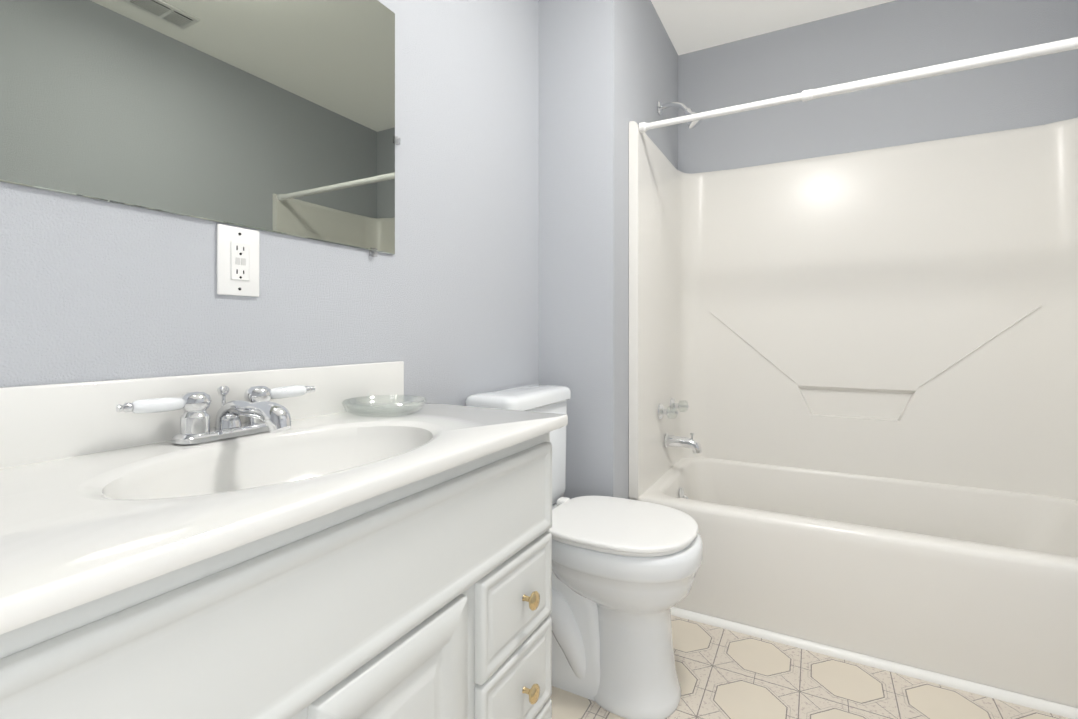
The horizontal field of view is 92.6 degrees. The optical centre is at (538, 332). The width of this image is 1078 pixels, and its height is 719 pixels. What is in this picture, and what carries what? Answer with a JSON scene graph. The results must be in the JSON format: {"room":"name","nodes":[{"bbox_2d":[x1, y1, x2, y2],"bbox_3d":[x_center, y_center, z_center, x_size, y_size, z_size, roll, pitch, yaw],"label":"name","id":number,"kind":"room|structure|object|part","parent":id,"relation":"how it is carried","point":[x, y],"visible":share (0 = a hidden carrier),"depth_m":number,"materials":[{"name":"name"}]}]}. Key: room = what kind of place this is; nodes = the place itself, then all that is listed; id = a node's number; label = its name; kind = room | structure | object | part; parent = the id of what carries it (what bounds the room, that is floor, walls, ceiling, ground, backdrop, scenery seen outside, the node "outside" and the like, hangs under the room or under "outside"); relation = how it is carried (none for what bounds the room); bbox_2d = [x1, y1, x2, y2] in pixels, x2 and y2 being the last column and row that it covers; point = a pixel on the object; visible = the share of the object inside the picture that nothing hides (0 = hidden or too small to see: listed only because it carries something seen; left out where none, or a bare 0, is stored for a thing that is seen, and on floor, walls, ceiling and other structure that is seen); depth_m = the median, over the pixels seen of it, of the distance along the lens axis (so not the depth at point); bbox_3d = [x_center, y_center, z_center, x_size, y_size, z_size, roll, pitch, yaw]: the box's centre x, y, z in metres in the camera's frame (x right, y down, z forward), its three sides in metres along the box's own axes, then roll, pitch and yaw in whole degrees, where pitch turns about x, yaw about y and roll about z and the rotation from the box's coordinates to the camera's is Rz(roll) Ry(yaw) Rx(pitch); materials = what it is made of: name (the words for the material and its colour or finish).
{"room":"bathroom","nodes":[
{"label":"bathroom","id":0,"kind":"room"},
{"bbox_2d":[0,0,538,405],"bbox_3d":[-0.377,-0.205,1.329,0.100,2.410,3.500,0,0,28],"label":"wall","id":1,"kind":"structure","parent":0,"point":[442,303],"depth_m":1.24,"materials":[{"name":"grey paint"}]},
{"bbox_2d":[0,0,399,256],"bbox_3d":[-0.638,-0.486,0.728,0.010,0.618,1.234,0,0,28],"label":"mirror","id":2,"kind":"object","parent":1,"relation":"attached to","point":[276,116],"visible":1,"depth_m":0.88,"materials":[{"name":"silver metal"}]},
{"bbox_2d":[217,224,258,296],"bbox_3d":[-0.535,-0.127,0.920,0.009,0.122,0.076,0,0,28],"label":"electrical outlet","id":3,"kind":"object","parent":1,"relation":"attached to","point":[237,261],"visible":1,"depth_m":0.92,"materials":[{"name":"white plastic"}]},
{"bbox_2d":[539,0,677,503],"bbox_3d":[0.377,-0.204,2.314,0.293,2.410,1.050,0,0,28],"label":"wall","id":4,"kind":"structure","parent":0,"point":[608,71],"depth_m":1.85,"materials":[{"name":"grey paint"}]},
{"bbox_2d":[657,101,702,128],"bbox_3d":[0.617,-0.957,2.248,0.192,0.145,0.070,0,0,28],"label":"shower head","id":5,"kind":"object","parent":4,"relation":"attached to","point":[684,108],"visible":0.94,"depth_m":2.24},
{"bbox_2d":[651,0,894,54],"bbox_3d":[0.466,-1.461,0.876,2.015,0.100,3.500,0,0,28],"label":"ceiling","id":6,"kind":"structure","parent":0,"point":[692,25],"depth_m":2.30,"materials":[{"name":"white paint"}]},
{"bbox_2d":[550,615,1070,718],"bbox_3d":[0.466,1.049,0.873,2.015,0.100,3.500,0,0,28],"label":"floor","id":7,"kind":"structure","parent":0,"point":[722,673],"depth_m":1.44,"materials":[{"name":"tile"}]},
{"bbox_2d":[0,361,567,718],"bbox_3d":[-0.486,0.534,0.520,0.472,0.930,1.490,0,0,28],"label":"bathroom vanity","id":8,"kind":"object","parent":7,"relation":"on","point":[357,541],"visible":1,"depth_m":0.65,"materials":[{"name":"white paint"}]},
{"bbox_3d":[-0.558,0.106,0.755,0.023,0.022,0.066,0,0,28],"label":"lever","id":9,"kind":"part","parent":8,"relation":"part of","materials":[{"name":"white ceramic"}]},
{"bbox_2d":[172,386,290,444],"bbox_3d":[-0.455,0.128,0.814,0.174,0.080,0.158,0,0,28],"label":"faucet","id":10,"kind":"object","parent":8,"relation":"on","point":[265,420],"depth_m":0.80,"materials":[{"name":"silver metal"}]},
{"bbox_3d":[-0.452,0.107,0.926,0.028,0.022,0.066,0,0,28],"label":"lever","id":11,"kind":"part","parent":8,"relation":"part of","materials":[{"name":"white ceramic"}]},
{"bbox_3d":[-0.326,0.155,1.091,0.172,0.027,0.172,0,0,28],"label":"dish","id":12,"kind":"part","parent":8,"relation":"part of","materials":[{"name":"clear glass"}]},
{"bbox_3d":[-0.181,0.655,0.682,0.017,0.497,0.274,0,0,28],"label":"door","id":13,"kind":"part","parent":8,"relation":"part of","materials":[{"name":"white paint"}]},
{"bbox_3d":[-0.039,0.660,0.947,0.016,0.162,0.250,0,0,28],"label":"drawer","id":14,"kind":"part","parent":8,"relation":"part of","materials":[{"name":"white paint"}]},
{"bbox_3d":[-0.039,0.490,0.947,0.016,0.166,0.250,0,0,28],"label":"drawer","id":15,"kind":"part","parent":8,"relation":"part of","materials":[{"name":"white paint"}]},
{"bbox_3d":[-0.015,0.660,0.945,0.029,0.033,0.033,0,0,28],"label":"knob","id":16,"kind":"part","parent":8,"relation":"part of","materials":[{"name":"gold metal"}]},
{"bbox_3d":[-0.015,0.490,0.946,0.029,0.033,0.033,0,0,28],"label":"knob","id":17,"kind":"part","parent":8,"relation":"part of","materials":[{"name":"gold metal"}]},
{"bbox_3d":[-0.039,0.826,0.947,0.016,0.157,0.250,0,0,28],"label":"drawer","id":18,"kind":"part","parent":8,"relation":"part of","materials":[{"name":"white paint"}]},
{"bbox_2d":[465,384,702,718],"bbox_3d":[0.149,0.589,1.510,0.634,0.822,0.400,0,0,28],"label":"toilet","id":19,"kind":"object","parent":7,"relation":"on","point":[624,570],"visible":0.62,"depth_m":1.37,"materials":[{"name":"white ceramic"}]},
{"bbox_3d":[-0.053,0.202,1.620,0.174,0.048,0.400,0,0,28],"label":"lid","id":20,"kind":"part","parent":19,"relation":"part of","materials":[{"name":"white ceramic"}]},
{"bbox_3d":[-0.057,0.393,1.621,0.158,0.333,0.380,0,0,28],"label":"tank","id":21,"kind":"part","parent":19,"relation":"part of","materials":[{"name":"white ceramic"}]},
{"bbox_3d":[0.231,0.550,1.466,0.404,0.012,0.358,0,0,28],"label":"seat","id":22,"kind":"part","parent":19,"relation":"part of","materials":[{"name":"white plastic"}]},
{"bbox_3d":[0.226,0.778,1.468,0.459,0.443,0.368,0,0,28],"label":"bowl","id":23,"kind":"part","parent":19,"relation":"part of","materials":[{"name":"white ceramic"}]},
{"bbox_2d":[629,117,1077,707],"bbox_3d":[1.190,0.107,1.908,1.518,1.787,0.788,0,0,28],"label":"shower","id":24,"kind":"object","parent":7,"relation":"on","point":[853,401],"visible":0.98,"depth_m":2.06,"materials":[{"name":"white plastic"}]},
{"bbox_3d":[0.552,0.331,2.139,0.041,0.051,0.054,0,0,28],"label":"knob","id":25,"kind":"part","parent":24,"relation":"part of","materials":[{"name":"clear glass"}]},
{"bbox_3d":[0.647,0.331,2.315,0.041,0.051,0.054,0,0,28],"label":"knob","id":26,"kind":"part","parent":24,"relation":"part of","materials":[{"name":"clear glass"}]},
{"bbox_3d":[0.621,0.471,2.216,0.151,0.086,0.060,0,0,28],"label":"spout","id":27,"kind":"part","parent":24,"relation":"part of","materials":[{"name":"silver metal"}]},
{"bbox_2d":[630,457,1077,707],"bbox_3d":[1.190,0.805,1.908,1.518,0.390,0.788,0,0,28],"label":"tub","id":28,"kind":"object","parent":24,"relation":"in","point":[973,582],"depth_m":1.64,"materials":[{"name":"white plastic"}]},
{"bbox_2d":[639,37,1077,132],"bbox_3d":[1.013,-0.765,1.582,1.444,0.040,0.040,0,0,28],"label":"shower rod","id":29,"kind":"object","parent":24,"relation":"attached to","point":[986,60],"visible":1,"depth_m":1.55,"materials":[{"name":"white metal"}]},
{"bbox_2d":[671,607,1077,718],"bbox_3d":[0.998,0.990,1.551,1.518,0.020,0.020,0,0,28],"label":"baseboard","id":30,"kind":"structure","parent":24,"relation":"attached to","point":[996,693],"depth_m":1.52,"materials":[{"name":"white paint"}]},
{"bbox_2d":[678,0,1077,173],"bbox_3d":[1.401,-0.204,2.301,1.522,2.410,0.100,0,0,28],"label":"wall","id":31,"kind":"structure","parent":0,"point":[892,37],"depth_m":2.22,"materials":[{"name":"grey paint"}]}
]}

